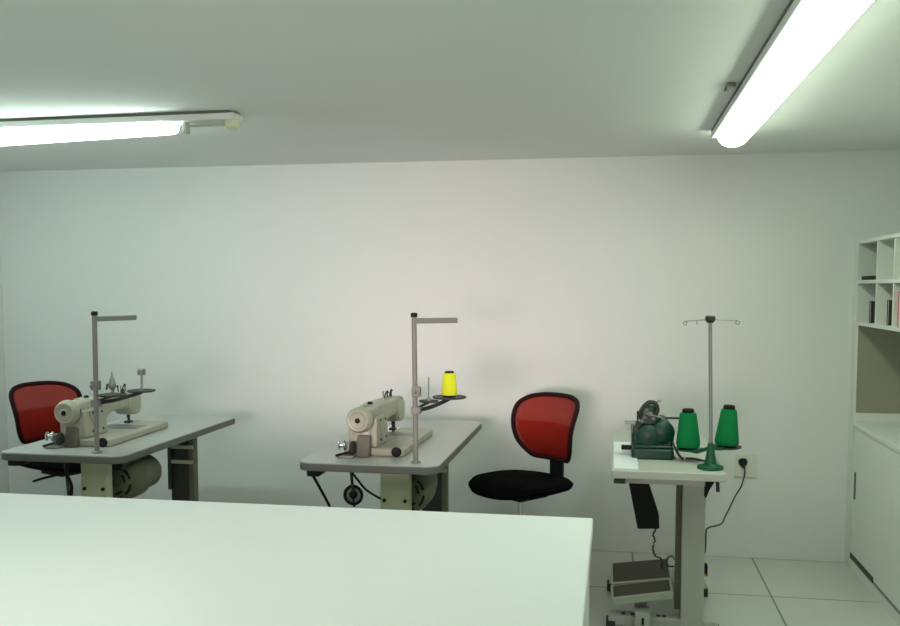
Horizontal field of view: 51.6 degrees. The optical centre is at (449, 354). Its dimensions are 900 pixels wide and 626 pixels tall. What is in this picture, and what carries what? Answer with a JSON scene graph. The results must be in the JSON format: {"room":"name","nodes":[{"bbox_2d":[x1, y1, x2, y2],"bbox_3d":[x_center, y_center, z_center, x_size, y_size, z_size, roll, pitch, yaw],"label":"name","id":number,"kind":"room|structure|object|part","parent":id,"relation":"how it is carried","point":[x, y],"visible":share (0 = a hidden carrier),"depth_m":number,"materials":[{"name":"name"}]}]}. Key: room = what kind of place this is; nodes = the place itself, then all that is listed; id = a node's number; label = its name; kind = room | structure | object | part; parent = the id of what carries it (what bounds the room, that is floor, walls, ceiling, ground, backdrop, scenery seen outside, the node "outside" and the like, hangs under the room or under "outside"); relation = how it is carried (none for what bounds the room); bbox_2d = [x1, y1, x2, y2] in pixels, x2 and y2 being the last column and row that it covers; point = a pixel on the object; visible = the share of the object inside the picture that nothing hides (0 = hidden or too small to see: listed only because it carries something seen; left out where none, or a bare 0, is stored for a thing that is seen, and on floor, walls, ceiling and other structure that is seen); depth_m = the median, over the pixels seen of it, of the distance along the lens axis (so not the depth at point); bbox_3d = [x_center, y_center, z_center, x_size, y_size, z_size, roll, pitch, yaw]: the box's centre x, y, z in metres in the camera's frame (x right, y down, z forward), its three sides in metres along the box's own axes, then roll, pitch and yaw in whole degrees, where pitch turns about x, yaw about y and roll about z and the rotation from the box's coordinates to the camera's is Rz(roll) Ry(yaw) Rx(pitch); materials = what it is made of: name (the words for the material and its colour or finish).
{"room":"sewing workshop","nodes":[
{"label":"sewing workshop","id":0,"kind":"room"},
{"bbox_2d":[0,230,9,492],"bbox_3d":[-3.461,0.209,2.503,0.100,2.217,6.880,1,4,10],"label":"wall","id":1,"kind":"structure","parent":0,"point":[4,468],"depth_m":5.86,"materials":[{"name":"paint"}]},
{"bbox_2d":[0,150,899,561],"bbox_3d":[-0.150,-0.006,5.453,5.590,2.217,0.100,1,4,10],"label":"wall","id":2,"kind":"structure","parent":0,"point":[278,300],"depth_m":5.34,"materials":[{"name":"paint"}]},
{"bbox_2d":[735,453,756,476],"bbox_3d":[1.630,0.608,5.124,0.116,0.132,0.013,1,4,10],"label":"wall socket","id":3,"kind":"object","parent":2,"relation":"attached to","point":[751,467],"visible":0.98,"depth_m":5.12,"materials":[{"name":"white plastic"}]},
{"bbox_2d":[705,458,747,553],"bbox_3d":[1.355,0.722,4.595,0.049,0.237,1.215,2,5,26],"label":"power cord","id":4,"kind":"object","parent":3,"relation":"attached to","point":[742,462],"visible":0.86,"depth_m":4.95,"materials":[{"name":"black plastic"}]},
{"bbox_2d":[0,0,899,171],"bbox_3d":[-0.758,-0.911,1.941,5.590,0.100,7.080,1,4,10],"label":"ceiling","id":5,"kind":"structure","parent":0,"point":[309,81],"depth_m":3.21,"materials":[{"name":"paint"}]},
{"bbox_2d":[0,110,242,145],"bbox_3d":[-1.867,-0.948,4.022,2.060,0.131,0.101,1,4,11],"label":"ceiling light","id":6,"kind":"object","parent":5,"relation":"attached to","point":[13,131],"visible":1,"depth_m":3.90,"materials":[{"name":"paint"}]},
{"bbox_2d":[0,122,179,145],"bbox_3d":[-2.005,-0.934,4.052,1.775,0.052,0.085,-1,4,12],"label":"diffuser","id":7,"kind":"object","parent":6,"relation":"attached to","point":[53,132],"depth_m":3.93,"materials":[{"name":"white plastic"}]},
{"bbox_3d":[-0.988,-0.950,3.842,0.205,0.012,0.012,1,4,12],"label":"bare tube rod","id":8,"kind":"part","parent":6,"relation":"part of","materials":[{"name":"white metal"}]},
{"bbox_2d":[711,0,873,146],"bbox_3d":[1.038,-0.900,3.039,0.224,0.082,2.520,1,4,10],"label":"ceiling light","id":9,"kind":"object","parent":5,"relation":"attached to","point":[806,30],"visible":1,"depth_m":2.71,"materials":[{"name":"paint"}]},
{"bbox_2d":[589,550,898,625],"bbox_3d":[-0.758,1.400,2.110,5.590,0.100,7.080,1,4,10],"label":"floor","id":10,"kind":"structure","parent":0,"point":[741,591],"depth_m":4.55,"materials":[{"name":"tile"}]},
{"bbox_2d":[9,381,81,495],"bbox_3d":[-2.224,0.639,5.339,0.606,0.946,0.602,3,5,33],"label":"office chair","id":11,"kind":"object","parent":10,"relation":"on","point":[33,404],"visible":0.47,"depth_m":5.39,"materials":[{"name":"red fabric"}]},
{"bbox_3d":[-2.246,0.684,5.179,0.017,0.024,0.172,2,5,30],"label":"lift lever","id":12,"kind":"part","parent":11,"relation":"part of","materials":[{"name":"black plastic"}]},
{"bbox_3d":[-2.383,0.335,5.440,0.163,0.353,0.456,3,5,33],"label":"frame","id":13,"kind":"part","parent":11,"relation":"part of","materials":[{"name":"plastic"}]},
{"bbox_3d":[-2.203,0.604,5.343,0.494,0.071,0.494,3,5,33],"label":"seat","id":14,"kind":"part","parent":11,"relation":"part of","materials":[{"name":"black fabric"}]},
{"bbox_2d":[1,414,234,500],"bbox_3d":[-1.582,0.773,4.649,0.596,0.780,1.249,1,4,10],"label":"table","id":15,"kind":"object","parent":10,"relation":"on","point":[126,469],"visible":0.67,"depth_m":4.30,"materials":[{"name":"grey laminate"}]},
{"bbox_3d":[-1.712,0.546,4.154,0.012,0.186,0.032,1,4,16],"label":"knee lifter rod","id":16,"kind":"part","parent":15,"relation":"part of","materials":[{"name":"metal"}]},
{"bbox_3d":[-1.579,0.795,4.174,0.125,0.685,0.050,1,4,10],"label":"leg","id":17,"kind":"part","parent":15,"relation":"part of","materials":[{"name":"beige metal"}]},
{"bbox_2d":[42,383,167,448],"bbox_3d":[-1.633,0.279,4.450,0.275,0.235,0.691,1,4,9],"label":"sewing machine","id":18,"kind":"object","parent":15,"relation":"on","point":[75,417],"visible":0.89,"depth_m":4.26,"materials":[{"name":"beige metal"}]},
{"bbox_3d":[-1.674,0.274,4.493,0.084,0.178,0.582,1,4,9],"label":"arm","id":19,"kind":"part","parent":18,"relation":"part of","materials":[{"name":"beige metal"}]},
{"bbox_3d":[-1.648,0.341,4.723,0.075,0.002,0.155,1,4,9],"label":"needle plate","id":20,"kind":"part","parent":18,"relation":"part of","materials":[{"name":"silver metal"}]},
{"bbox_3d":[-1.609,0.352,4.574,0.195,0.002,0.110,1,4,9],"label":"slide plate","id":21,"kind":"part","parent":18,"relation":"part of","materials":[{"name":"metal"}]},
{"bbox_2d":[89,311,155,453],"bbox_3d":[-1.438,0.113,4.110,0.128,0.616,0.316,2,5,29],"label":"stand","id":22,"kind":"object","parent":15,"relation":"on","point":[95,385],"visible":0.99,"depth_m":4.03,"materials":[{"name":"grey metal"}]},
{"bbox_2d":[105,372,115,389],"bbox_3d":[-1.475,0.113,4.047,0.045,0.080,0.034,1,4,10],"label":"thread spool","id":23,"kind":"object","parent":22,"relation":"on","point":[112,384],"visible":1,"depth_m":4.04,"materials":[{"name":"fabric"}]},
{"bbox_2d":[98,390,126,396],"bbox_3d":[-1.470,0.147,4.048,0.120,0.063,0.120,1,4,10],"label":"tray","id":24,"kind":"object","parent":22,"relation":"on","point":[112,394],"depth_m":4.04,"materials":[{"name":"metal"}]},
{"bbox_3d":[-1.473,-0.162,4.092,0.012,0.022,0.219,3,5,34],"label":"thread guide arm","id":25,"kind":"part","parent":22,"relation":"part of","materials":[{"name":"grey metal"}]},
{"bbox_3d":[-1.458,0.189,4.113,0.020,0.045,0.221,3,5,37],"label":"tray arm","id":26,"kind":"part","parent":22,"relation":"part of","materials":[{"name":"metal"}]},
{"bbox_2d":[137,368,145,387],"bbox_3d":[-1.391,0.104,4.194,0.036,0.090,0.036,1,4,10],"label":"thread spool","id":27,"kind":"object","parent":22,"relation":"on","point":[140,371],"visible":1,"depth_m":4.18,"materials":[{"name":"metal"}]},
{"bbox_2d":[127,387,155,392],"bbox_3d":[-1.393,0.126,4.196,0.124,0.078,0.124,1,4,10],"label":"tray","id":28,"kind":"object","parent":22,"relation":"on","point":[141,390],"depth_m":4.19,"materials":[{"name":"metal"}]},
{"bbox_3d":[-1.509,0.574,4.420,0.194,0.194,0.330,1,4,10],"label":"motor","id":29,"kind":"part","parent":15,"relation":"part of","materials":[{"name":"metal"}]},
{"bbox_3d":[-1.430,0.734,5.009,0.125,0.685,0.050,1,4,10],"label":"leg","id":30,"kind":"part","parent":15,"relation":"part of","materials":[{"name":"metal"}]},
{"bbox_2d":[0,493,592,625],"bbox_3d":[-1.034,0.918,1.978,2.600,0.880,1.594,1,4,10],"label":"work table","id":31,"kind":"object","parent":10,"relation":"on","point":[65,560],"visible":1,"depth_m":2.09,"materials":[{"name":"white laminate"}]},
{"bbox_3d":[0.230,0.951,1.765,0.020,0.845,1.550,1,4,10],"label":"panel","id":32,"kind":"part","parent":31,"relation":"part of","materials":[{"name":"white laminate"}]},
{"bbox_2d":[300,419,481,511],"bbox_3d":[-0.228,0.788,4.448,0.594,0.780,1.304,1,4,10],"label":"table","id":33,"kind":"object","parent":10,"relation":"on","point":[404,485],"visible":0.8,"depth_m":3.95,"materials":[{"name":"grey laminate"}]},
{"bbox_3d":[-0.413,0.559,3.945,0.013,0.183,0.052,1,4,14],"label":"knee lifter rod","id":34,"kind":"part","parent":33,"relation":"part of","materials":[{"name":"metal"}]},
{"bbox_3d":[-0.409,0.595,3.961,0.068,0.068,0.009,1,4,10],"label":"pad plate","id":35,"kind":"part","parent":33,"relation":"part of","materials":[{"name":"metal"}]},
{"bbox_2d":[335,389,432,458],"bbox_3d":[-0.284,0.296,4.210,0.275,0.235,0.691,1,4,11],"label":"sewing machine","id":36,"kind":"object","parent":33,"relation":"on","point":[369,432],"visible":1,"depth_m":4.00,"materials":[{"name":"beige metal"}]},
{"bbox_3d":[-0.324,0.291,4.255,0.084,0.178,0.582,1,4,11],"label":"arm","id":37,"kind":"part","parent":36,"relation":"part of","materials":[{"name":"beige metal"}]},
{"bbox_3d":[-0.288,0.359,4.484,0.075,0.002,0.155,1,4,11],"label":"needle plate","id":38,"kind":"part","parent":36,"relation":"part of","materials":[{"name":"silver metal"}]},
{"bbox_3d":[-0.256,0.370,4.333,0.195,0.002,0.110,1,4,11],"label":"slide plate","id":39,"kind":"part","parent":36,"relation":"part of","materials":[{"name":"metal"}]},
{"bbox_3d":[-0.228,0.812,3.946,0.125,0.685,0.050,1,4,10],"label":"leg","id":40,"kind":"part","parent":33,"relation":"part of","materials":[{"name":"beige metal"}]},
{"bbox_3d":[-0.159,0.591,4.192,0.194,0.194,0.330,1,4,10],"label":"motor","id":41,"kind":"part","parent":33,"relation":"part of","materials":[{"name":"metal"}]},
{"bbox_3d":[-0.080,0.751,4.780,0.125,0.685,0.050,1,4,10],"label":"leg","id":42,"kind":"part","parent":33,"relation":"part of","materials":[{"name":"metal"}]},
{"bbox_2d":[411,313,465,463],"bbox_3d":[-0.041,0.131,3.862,0.144,0.616,0.290,3,5,31],"label":"stand","id":43,"kind":"object","parent":33,"relation":"on","point":[416,390],"visible":0.98,"depth_m":3.79,"materials":[{"name":"grey metal"}]},
{"bbox_2d":[419,377,437,402],"bbox_3d":[-0.088,0.143,3.829,0.080,0.103,0.080,1,4,10],"label":"tray","id":44,"kind":"object","parent":43,"relation":"on","point":[428,400],"depth_m":3.82,"materials":[{"name":"metal"}]},
{"bbox_3d":[-0.065,0.205,3.863,0.020,0.048,0.188,4,6,43],"label":"tray arm","id":45,"kind":"part","parent":43,"relation":"part of","materials":[{"name":"metal"}]},
{"bbox_3d":[-0.055,-0.141,3.808,0.184,0.022,0.012,-2,5,-23],"label":"thread guide arm","id":46,"kind":"part","parent":43,"relation":"part of","materials":[{"name":"grey metal"}]},
{"bbox_2d":[432,395,465,399],"bbox_3d":[-0.003,0.161,3.927,0.144,0.043,0.144,1,4,10],"label":"tray","id":47,"kind":"object","parent":43,"relation":"on","point":[440,397],"depth_m":3.91,"materials":[{"name":"metal"}]},
{"bbox_2d":[442,371,456,396],"bbox_3d":[-0.003,0.121,3.925,0.066,0.107,0.066,1,4,10],"label":"thread cone","id":48,"kind":"object","parent":43,"relation":"on","point":[449,385],"visible":1,"depth_m":3.90,"materials":[{"name":"yellow plastic"}]},
{"bbox_2d":[468,392,579,514],"bbox_3d":[0.359,0.682,4.753,0.606,0.946,0.602,-3,5,-40],"label":"office chair","id":49,"kind":"object","parent":10,"relation":"on","point":[542,423],"visible":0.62,"depth_m":4.81,"materials":[{"name":"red fabric"}]},
{"bbox_3d":[0.359,0.660,4.730,0.494,0.071,0.494,-3,5,-40],"label":"seat","id":50,"kind":"part","parent":49,"relation":"part of","materials":[{"name":"black fabric"}]},
{"bbox_3d":[0.523,0.378,4.847,0.163,0.353,0.456,-3,5,-40],"label":"frame","id":51,"kind":"part","parent":49,"relation":"part of","materials":[{"name":"plastic"}]},
{"bbox_2d":[610,559,672,605],"bbox_3d":[0.879,1.072,4.289,0.277,0.237,0.230,1,4,10],"label":"foot pedal","id":52,"kind":"object","parent":10,"relation":"on","point":[635,572],"visible":0.67,"depth_m":4.28,"materials":[{"name":"grey metal"}]},
{"bbox_3d":[0.880,1.002,4.291,0.255,0.078,0.213,1,4,10],"label":"tread plate","id":53,"kind":"part","parent":52,"relation":"part of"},
{"bbox_2d":[611,578,673,625],"bbox_3d":[0.843,1.101,4.091,0.271,0.208,0.168,1,4,10],"label":"foot pedal","id":54,"kind":"object","parent":10,"relation":"on","point":[658,590],"visible":1,"depth_m":4.06,"materials":[{"name":"grey metal"}]},
{"bbox_3d":[0.847,1.040,4.109,0.248,0.071,0.120,1,4,10],"label":"tread plate","id":55,"kind":"part","parent":54,"relation":"part of","materials":[{"name":"grey metal"}]},
{"bbox_2d":[606,429,725,625],"bbox_3d":[0.953,0.804,4.182,0.483,0.786,1.080,1,4,10],"label":"table","id":56,"kind":"object","parent":10,"relation":"on","point":[693,485],"visible":0.84,"depth_m":3.98,"materials":[{"name":"white laminate"}]},
{"bbox_2d":[614,478,624,483],"bbox_3d":[0.696,0.488,3.822,0.045,0.025,0.270,1,4,10],"label":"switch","id":57,"kind":"object","parent":56,"relation":"attached to","point":[616,480],"depth_m":3.69,"materials":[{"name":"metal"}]},
{"bbox_3d":[0.751,0.427,3.991,0.097,0.006,0.630,1,4,10],"label":"cloth plate","id":58,"kind":"part","parent":56,"relation":"part of","materials":[{"name":"white metal"}]},
{"bbox_2d":[621,399,683,459],"bbox_3d":[0.866,0.308,3.961,0.266,0.248,0.184,1,4,10],"label":"machine","id":59,"kind":"object","parent":56,"relation":"on","point":[652,436],"visible":1,"depth_m":3.90,"materials":[{"name":"green metal"}]},
{"bbox_3d":[0.753,0.394,3.973,0.042,0.018,0.030,1,4,10],"label":"arm","id":60,"kind":"part","parent":59,"relation":"part of","materials":[{"name":"black plastic"}]},
{"bbox_3d":[0.767,0.332,3.961,0.048,0.100,0.060,1,4,10],"label":"cloth plate","id":61,"kind":"part","parent":59,"relation":"part of","materials":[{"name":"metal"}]},
{"bbox_2d":[652,529,662,568],"bbox_3d":[0.906,0.837,4.052,0.027,0.275,0.297,2,4,20],"label":"chain","id":62,"kind":"object","parent":56,"relation":"hanging from","point":[654,539],"visible":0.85,"depth_m":3.96,"materials":[{"name":"metal"}]},
{"bbox_2d":[666,555,674,566],"bbox_3d":[0.975,0.910,4.101,0.041,0.056,0.013,-1,4,-8],"label":"loose wire","id":63,"kind":"object","parent":56,"relation":"hanging from","point":[668,557],"visible":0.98,"depth_m":4.10,"materials":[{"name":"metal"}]},
{"bbox_3d":[0.992,0.800,4.040,0.025,0.615,0.031,1,4,10],"label":"rail","id":64,"kind":"part","parent":56,"relation":"part of","materials":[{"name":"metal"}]},
{"bbox_3d":[1.050,0.837,4.025,0.096,0.700,0.069,1,4,10],"label":"leg","id":65,"kind":"part","parent":56,"relation":"part of","materials":[{"name":"grey metal"}]},
{"bbox_2d":[686,457,704,461],"bbox_3d":[1.022,0.433,3.855,0.022,0.010,0.098,-4,6,-44],"label":"rod","id":66,"kind":"object","parent":56,"relation":"on","point":[687,458],"visible":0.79,"depth_m":3.86,"materials":[{"name":"metal"}]},
{"bbox_2d":[704,563,707,575],"bbox_3d":[1.106,0.929,4.026,0.016,0.050,0.040,1,4,10],"label":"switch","id":67,"kind":"object","parent":56,"relation":"attached to","point":[705,564],"depth_m":4.01,"materials":[{"name":"black plastic"}]},
{"bbox_2d":[673,315,741,470],"bbox_3d":[1.050,0.142,3.756,0.270,0.608,0.277,1,4,10],"label":"stand","id":68,"kind":"object","parent":56,"relation":"on","point":[710,464],"visible":0.95,"depth_m":3.67,"materials":[{"name":"green plastic"}]},
{"bbox_2d":[673,446,700,451],"bbox_3d":[0.990,0.391,3.865,0.120,0.008,0.120,1,4,10],"label":"tray","id":69,"kind":"object","parent":68,"relation":"on","point":[677,449],"depth_m":3.82,"materials":[{"name":"green plastic"}]},
{"bbox_2d":[676,408,699,449],"bbox_3d":[0.988,0.304,3.859,0.098,0.165,0.098,0,4,10],"label":"thread cone","id":70,"kind":"object","parent":68,"relation":"on","point":[688,438],"visible":1,"depth_m":3.83,"materials":[{"name":"green plastic"}]},
{"bbox_3d":[1.012,0.381,3.775,0.016,0.057,0.184,-1,4,-14],"label":"tray arm","id":71,"kind":"part","parent":68,"relation":"part of","materials":[{"name":"green plastic"}]},
{"bbox_3d":[1.083,0.374,3.750,0.016,0.039,0.161,3,5,38],"label":"tray arm","id":72,"kind":"part","parent":68,"relation":"part of","materials":[{"name":"green plastic"}]},
{"bbox_2d":[715,404,738,447],"bbox_3d":[1.134,0.289,3.806,0.096,0.172,0.096,3,5,35],"label":"thread cone","id":73,"kind":"object","parent":68,"relation":"on","point":[727,435],"visible":1,"depth_m":3.77,"materials":[{"name":"green plastic"}]},
{"bbox_2d":[714,444,741,449],"bbox_3d":[1.133,0.377,3.813,0.120,0.008,0.120,1,4,10],"label":"tray","id":74,"kind":"object","parent":68,"relation":"on","point":[738,447],"depth_m":3.76,"materials":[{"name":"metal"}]},
{"bbox_3d":[1.094,0.521,3.871,0.058,0.097,0.015,1,4,10],"label":"hook rod","id":75,"kind":"part","parent":56,"relation":"part of","materials":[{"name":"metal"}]},
{"bbox_2d":[845,240,899,566],"bbox_3d":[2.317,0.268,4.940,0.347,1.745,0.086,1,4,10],"label":"shelving unit","id":76,"kind":"object","parent":10,"relation":"on","point":[875,352],"visible":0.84,"depth_m":4.90,"materials":[{"name":"white laminate"}]},
{"bbox_2d":[850,427,899,625],"bbox_3d":[2.144,0.828,4.004,0.345,0.765,1.893,1,4,10],"label":"base cabinet","id":77,"kind":"object","parent":10,"relation":"on","point":[875,506],"visible":0.87,"depth_m":4.49,"materials":[{"name":"white laminate"}]},
{"bbox_2d":[852,421,899,452],"bbox_3d":[2.142,0.433,3.976,0.349,0.024,1.893,1,4,10],"label":"countertop","id":78,"kind":"structure","parent":77,"relation":"on","point":[887,433],"depth_m":4.61,"materials":[{"name":"white laminate"}]},
{"bbox_3d":[1.945,0.279,1.549,0.100,2.217,6.880,1,4,10],"label":"wall","id":79,"kind":"structure","parent":0,"visible":0},
{"bbox_2d":[856,233,899,331],"bbox_3d":[2.130,-0.308,3.914,0.320,0.443,1.911,1,4,10],"label":"shelf","id":80,"kind":"object","parent":79,"relation":"attached to","point":[887,281],"visible":0.99,"depth_m":4.51,"materials":[{"name":"white laminate"}]},
{"bbox_2d":[862,276,875,279],"bbox_3d":[2.213,-0.389,4.675,0.200,0.020,0.304,1,4,10],"label":"tablet case","id":81,"kind":"object","parent":80,"relation":"on","point":[863,277],"visible":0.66,"depth_m":4.70,"materials":[{"name":"black plastic"}]},
{"bbox_2d":[869,301,874,322],"bbox_3d":[2.224,-0.216,4.689,0.200,0.110,0.030,1,4,10],"label":"folder","id":82,"kind":"object","parent":80,"relation":"on","point":[871,303],"visible":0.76,"depth_m":4.69,"materials":[{"name":"cardboard"}]},
{"bbox_2d":[886,300,891,324],"bbox_3d":[2.174,-0.199,4.394,0.200,0.120,0.030,1,4,10],"label":"folder","id":83,"kind":"object","parent":80,"relation":"on","point":[889,302],"visible":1,"depth_m":4.40,"materials":[{"name":"cardboard"}]},
{"bbox_2d":[897,292,899,326],"bbox_3d":[2.108,-0.200,4.130,0.200,0.160,0.090,1,4,10],"label":"folder","id":84,"kind":"object","parent":80,"relation":"on","point":[898,317],"visible":1,"depth_m":4.18,"materials":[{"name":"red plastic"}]}
]}

